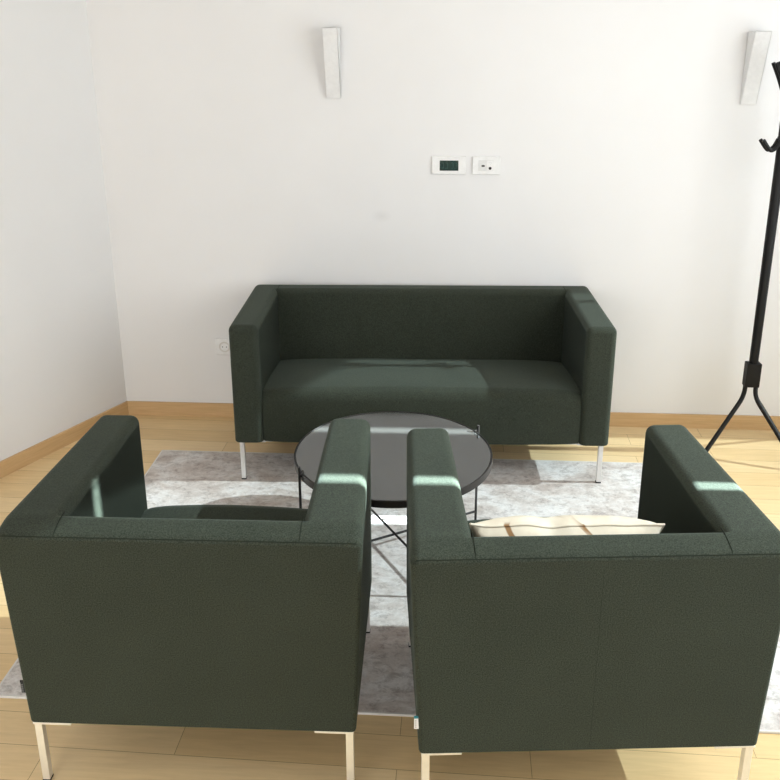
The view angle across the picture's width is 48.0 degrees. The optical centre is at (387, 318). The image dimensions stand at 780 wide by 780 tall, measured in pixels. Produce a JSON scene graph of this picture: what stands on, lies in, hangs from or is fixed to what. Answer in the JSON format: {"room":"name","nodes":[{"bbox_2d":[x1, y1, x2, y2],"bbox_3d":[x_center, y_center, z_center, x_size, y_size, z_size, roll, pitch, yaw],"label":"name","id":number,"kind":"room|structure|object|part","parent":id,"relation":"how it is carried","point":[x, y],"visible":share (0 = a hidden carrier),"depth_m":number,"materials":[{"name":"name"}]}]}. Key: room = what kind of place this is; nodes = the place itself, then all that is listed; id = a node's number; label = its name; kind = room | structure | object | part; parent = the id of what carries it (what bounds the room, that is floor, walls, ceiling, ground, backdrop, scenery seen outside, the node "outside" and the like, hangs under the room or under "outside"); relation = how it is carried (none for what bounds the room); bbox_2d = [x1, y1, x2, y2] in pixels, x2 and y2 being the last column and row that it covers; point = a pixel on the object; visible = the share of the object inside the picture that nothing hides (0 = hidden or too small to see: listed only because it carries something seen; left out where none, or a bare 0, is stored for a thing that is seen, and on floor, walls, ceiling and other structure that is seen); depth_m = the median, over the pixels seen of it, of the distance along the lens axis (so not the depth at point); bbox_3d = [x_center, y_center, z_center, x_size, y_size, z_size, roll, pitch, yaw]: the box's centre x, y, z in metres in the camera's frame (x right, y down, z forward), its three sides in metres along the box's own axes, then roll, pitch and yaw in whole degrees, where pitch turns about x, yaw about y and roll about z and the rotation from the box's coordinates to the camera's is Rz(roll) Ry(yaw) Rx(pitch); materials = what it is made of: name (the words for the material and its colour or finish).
{"room":"waiting room","nodes":[
{"label":"waiting room","id":0,"kind":"room"},
{"bbox_2d":[0,0,126,460],"bbox_3d":[-3.022,-0.028,1.079,0.136,3.000,6.902,9,20,27],"label":"wall","id":1,"kind":"structure","parent":0,"point":[61,361],"depth_m":3.80,"materials":[{"name":"white paint"}]},
{"bbox_2d":[0,401,128,478],"bbox_3d":[-2.937,1.368,1.519,0.012,0.070,6.838,9,20,27],"label":"baseboard","id":2,"kind":"structure","parent":1,"relation":"attached to","point":[15,462],"depth_m":3.97,"materials":[{"name":"brown wood"}]},
{"bbox_2d":[0,415,779,779],"bbox_3d":[-0.725,1.486,1.404,4.255,0.100,9.074,9,20,27],"label":"floor","id":3,"kind":"structure","parent":0,"point":[385,747],"depth_m":2.32,"materials":[{"name":"brown wood"}]},
{"bbox_2d":[0,450,779,733],"bbox_3d":[0.096,0.859,3.164,2.348,0.008,1.563,1,18,4],"label":"area rug","id":4,"kind":"object","parent":3,"relation":"on","point":[512,487],"visible":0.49,"depth_m":3.54,"materials":[{"name":"grey carpet"}]},
{"bbox_2d":[0,415,371,779],"bbox_3d":[-0.463,0.729,2.391,0.848,0.733,0.649,1,18,3],"label":"armchair","id":5,"kind":"object","parent":4,"relation":"on","point":[122,611],"visible":1,"depth_m":2.06,"materials":[{"name":"green fabric"}]},
{"bbox_3d":[-0.861,1.078,2.198,0.019,0.181,0.019,1,18,3],"label":"leg","id":6,"kind":"part","parent":5,"relation":"part of","materials":[{"name":"silver metal"}]},
{"bbox_3d":[-0.825,0.994,2.169,0.096,0.007,0.026,1,18,3],"label":"mounting plate","id":7,"kind":"part","parent":5,"relation":"part of","materials":[{"name":"silver metal"}]},
{"bbox_3d":[-0.816,0.638,2.378,0.142,0.545,0.648,1,18,3],"label":"armrest","id":8,"kind":"part","parent":5,"relation":"part of","materials":[{"name":"green fabric"}]},
{"bbox_3d":[-0.464,0.646,2.350,0.563,0.542,0.622,1,18,3],"label":"backrest","id":9,"kind":"part","parent":5,"relation":"part of","materials":[{"name":"green fabric"}]},
{"bbox_3d":[-0.461,0.762,2.443,0.561,0.265,0.570,1,18,3],"label":"seat","id":10,"kind":"part","parent":5,"relation":"part of","materials":[{"name":"green fabric"}]},
{"bbox_3d":[-0.128,1.001,2.138,0.096,0.007,0.026,1,18,3],"label":"mounting plate","id":11,"kind":"part","parent":5,"relation":"part of","materials":[{"name":"silver metal"}]},
{"bbox_3d":[-0.111,0.645,2.347,0.142,0.545,0.648,1,18,3],"label":"armrest","id":12,"kind":"part","parent":5,"relation":"part of","materials":[{"name":"green fabric"}]},
{"bbox_3d":[-0.091,1.086,2.164,0.019,0.181,0.019,1,18,3],"label":"leg","id":13,"kind":"part","parent":5,"relation":"part of","materials":[{"name":"silver metal"}]},
{"bbox_3d":[-0.064,0.899,2.731,0.019,0.172,0.019,1,18,3],"label":"leg","id":14,"kind":"part","parent":5,"relation":"part of","materials":[{"name":"silver metal"}]},
{"bbox_2d":[294,411,492,547],"bbox_3d":[0.022,0.642,3.165,0.701,0.406,0.701,1,18,4],"label":"coffee table","id":15,"kind":"object","parent":4,"relation":"on","point":[473,456],"visible":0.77,"depth_m":3.11,"materials":[{"name":"dark grey painted metal"},{"name":"black metal"}]},
{"bbox_3d":[-0.295,0.693,3.010,0.009,0.406,0.009,6,19,18],"label":"leg","id":16,"kind":"part","parent":15,"relation":"part of","materials":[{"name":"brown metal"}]},
{"bbox_3d":[0.022,0.479,3.113,0.690,0.012,0.690,1,18,4],"label":"glass","id":17,"kind":"part","parent":15,"relation":"part of","materials":[{"name":"glass"}]},
{"bbox_3d":[0.340,0.591,3.320,0.009,0.406,0.009,-4,18,-11],"label":"leg","id":18,"kind":"part","parent":15,"relation":"part of","materials":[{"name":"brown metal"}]},
{"bbox_2d":[407,425,779,779],"bbox_3d":[0.467,0.749,2.319,0.848,0.733,0.649,-1,18,-1],"label":"armchair","id":19,"kind":"object","parent":4,"relation":"on","point":[669,638],"visible":0.88,"depth_m":1.99,"materials":[{"name":"green fabric"}]},
{"bbox_3d":[0.091,1.106,2.100,0.019,0.181,0.019,-1,18,-1],"label":"leg","id":20,"kind":"part","parent":19,"relation":"part of","materials":[{"name":"silver metal"}]},
{"bbox_3d":[0.128,1.021,2.073,0.096,0.007,0.026,-1,18,-1],"label":"mounting plate","id":21,"kind":"part","parent":19,"relation":"part of","materials":[{"name":"silver metal"}]},
{"bbox_3d":[0.114,0.665,2.282,0.142,0.545,0.648,-1,18,-1],"label":"armrest","id":22,"kind":"part","parent":19,"relation":"part of","materials":[{"name":"green fabric"}]},
{"bbox_3d":[0.466,0.782,2.371,0.561,0.265,0.570,-1,18,-1],"label":"seat","id":23,"kind":"part","parent":19,"relation":"part of","materials":[{"name":"green fabric"}]},
{"bbox_2d":[469,515,664,536],"bbox_3d":[0.421,0.616,2.167,0.467,0.332,0.207,-1,18,-2],"label":"throw pillow","id":24,"kind":"object","parent":19,"relation":"on","point":[521,525],"visible":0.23,"depth_m":2.06,"materials":[{"name":"beige fabric"}]},
{"bbox_3d":[0.467,0.666,2.278,0.563,0.542,0.622,-1,18,-1],"label":"backrest","id":25,"kind":"part","parent":19,"relation":"part of","materials":[{"name":"green fabric"}]},
{"bbox_3d":[0.820,0.656,2.299,0.142,0.545,0.648,-1,18,-1],"label":"armrest","id":26,"kind":"part","parent":19,"relation":"part of","materials":[{"name":"green fabric"}]},
{"bbox_3d":[0.825,1.013,2.090,0.096,0.007,0.026,-1,18,-1],"label":"mounting plate","id":27,"kind":"part","parent":19,"relation":"part of","materials":[{"name":"silver metal"}]},
{"bbox_3d":[0.862,1.097,2.118,0.019,0.181,0.019,-1,18,-1],"label":"leg","id":28,"kind":"part","parent":19,"relation":"part of","materials":[{"name":"silver metal"}]},
{"bbox_2d":[229,285,616,482],"bbox_3d":[0.147,0.271,3.861,1.542,0.701,0.636,0,18,2],"label":"sofa","id":29,"kind":"object","parent":3,"relation":"on","point":[526,365],"visible":0.98,"depth_m":3.77,"materials":[{"name":"green fabric"}]},
{"bbox_3d":[-0.606,0.591,3.691,0.019,0.176,0.019,0,18,2],"label":"leg","id":30,"kind":"part","parent":29,"relation":"part of","materials":[{"name":"silver metal"}]},
{"bbox_3d":[-0.564,0.177,3.855,0.120,0.510,0.635,0,18,2],"label":"armrest","id":31,"kind":"part","parent":29,"relation":"part of","materials":[{"name":"green fabric"}]},
{"bbox_3d":[0.145,0.327,3.827,1.300,0.236,0.536,0,18,2],"label":"seat","id":32,"kind":"part","parent":29,"relation":"part of","materials":[{"name":"green fabric"}]},
{"bbox_3d":[0.147,0.177,3.846,1.302,0.510,0.609,0,18,2],"label":"backrest","id":33,"kind":"part","parent":29,"relation":"part of","materials":[{"name":"green fabric"}]},
{"bbox_3d":[0.857,0.185,3.812,0.120,0.510,0.635,0,18,2],"label":"armrest","id":34,"kind":"part","parent":29,"relation":"part of","materials":[{"name":"green fabric"}]},
{"bbox_3d":[0.884,0.599,3.647,0.019,0.176,0.019,0,18,2],"label":"leg","id":35,"kind":"part","parent":29,"relation":"part of","materials":[{"name":"silver metal"}]},
{"bbox_2d":[705,61,779,451],"bbox_3d":[1.594,-0.249,3.662,0.469,1.802,0.356,1,18,4],"label":"coat rack","id":36,"kind":"object","parent":3,"relation":"on","point":[753,367],"visible":0.94,"depth_m":3.72,"materials":[{"name":"black metal"}]},
{"bbox_3d":[1.474,0.448,3.851,0.256,0.359,0.020,-9,20,-26],"label":"leg","id":37,"kind":"part","parent":36,"relation":"part of","materials":[{"name":"black metal"}]},
{"bbox_3d":[1.697,0.462,3.804,0.183,0.360,0.199,1,18,4],"label":"leg","id":38,"kind":"part","parent":36,"relation":"part of","materials":[{"name":"black metal"}]},
{"bbox_2d":[86,0,779,415],"bbox_3d":[0.886,-0.937,3.854,4.674,3.000,0.150,1,18,4],"label":"wall","id":39,"kind":"structure","parent":0,"point":[635,173],"depth_m":3.90,"materials":[{"name":"white paint"}]},
{"bbox_2d":[215,338,229,354],"bbox_3d":[-0.788,0.137,4.233,0.082,0.082,0.010,1,18,4],"label":"power socket","id":40,"kind":"object","parent":39,"relation":"attached to","point":[222,346],"visible":0.82,"depth_m":4.23,"materials":[{"name":"white plastic"}]},
{"bbox_2d":[219,342,229,351],"bbox_3d":[-0.785,0.139,4.228,0.054,0.054,0.001,1,18,4],"label":"power outlet","id":41,"kind":"object","parent":40,"relation":"on","point":[223,346],"depth_m":4.23,"materials":[{"name":"white plastic"}]},
{"bbox_2d":[322,27,340,97],"bbox_3d":[-0.237,-1.090,3.753,0.064,0.293,0.097,1,18,4],"label":"wall sconce","id":42,"kind":"object","parent":39,"relation":"attached to","point":[331,35],"visible":1,"depth_m":3.75,"materials":[{"name":"white paint"}]},
{"bbox_2d":[432,156,465,173],"bbox_3d":[0.274,-0.680,3.894,0.150,0.080,0.012,1,18,4],"label":"thermostat","id":43,"kind":"object","parent":39,"relation":"attached to","point":[440,164],"visible":1,"depth_m":3.89,"materials":[{"name":"white plastic"}]},
{"bbox_2d":[126,401,779,430],"bbox_3d":[0.886,0.482,4.226,4.374,0.070,0.012,1,18,4],"label":"baseboard","id":44,"kind":"structure","parent":39,"relation":"attached to","point":[617,419],"depth_m":4.20,"materials":[{"name":"brown wood"}]},
{"bbox_2d":[472,156,500,174],"bbox_3d":[0.440,-0.677,3.883,0.123,0.080,0.013,1,18,4],"label":"socket","id":45,"kind":"object","parent":39,"relation":"attached to","point":[481,165],"visible":1,"depth_m":3.88,"materials":[{"name":"white plastic"}]},
{"bbox_2d":[740,31,771,103],"bbox_3d":[1.532,-1.038,3.645,0.064,0.296,0.097,1,18,4],"label":"wall sconce","id":46,"kind":"object","parent":39,"relation":"attached to","point":[758,42],"visible":1,"depth_m":3.64,"materials":[{"name":"white paint"}]}
]}

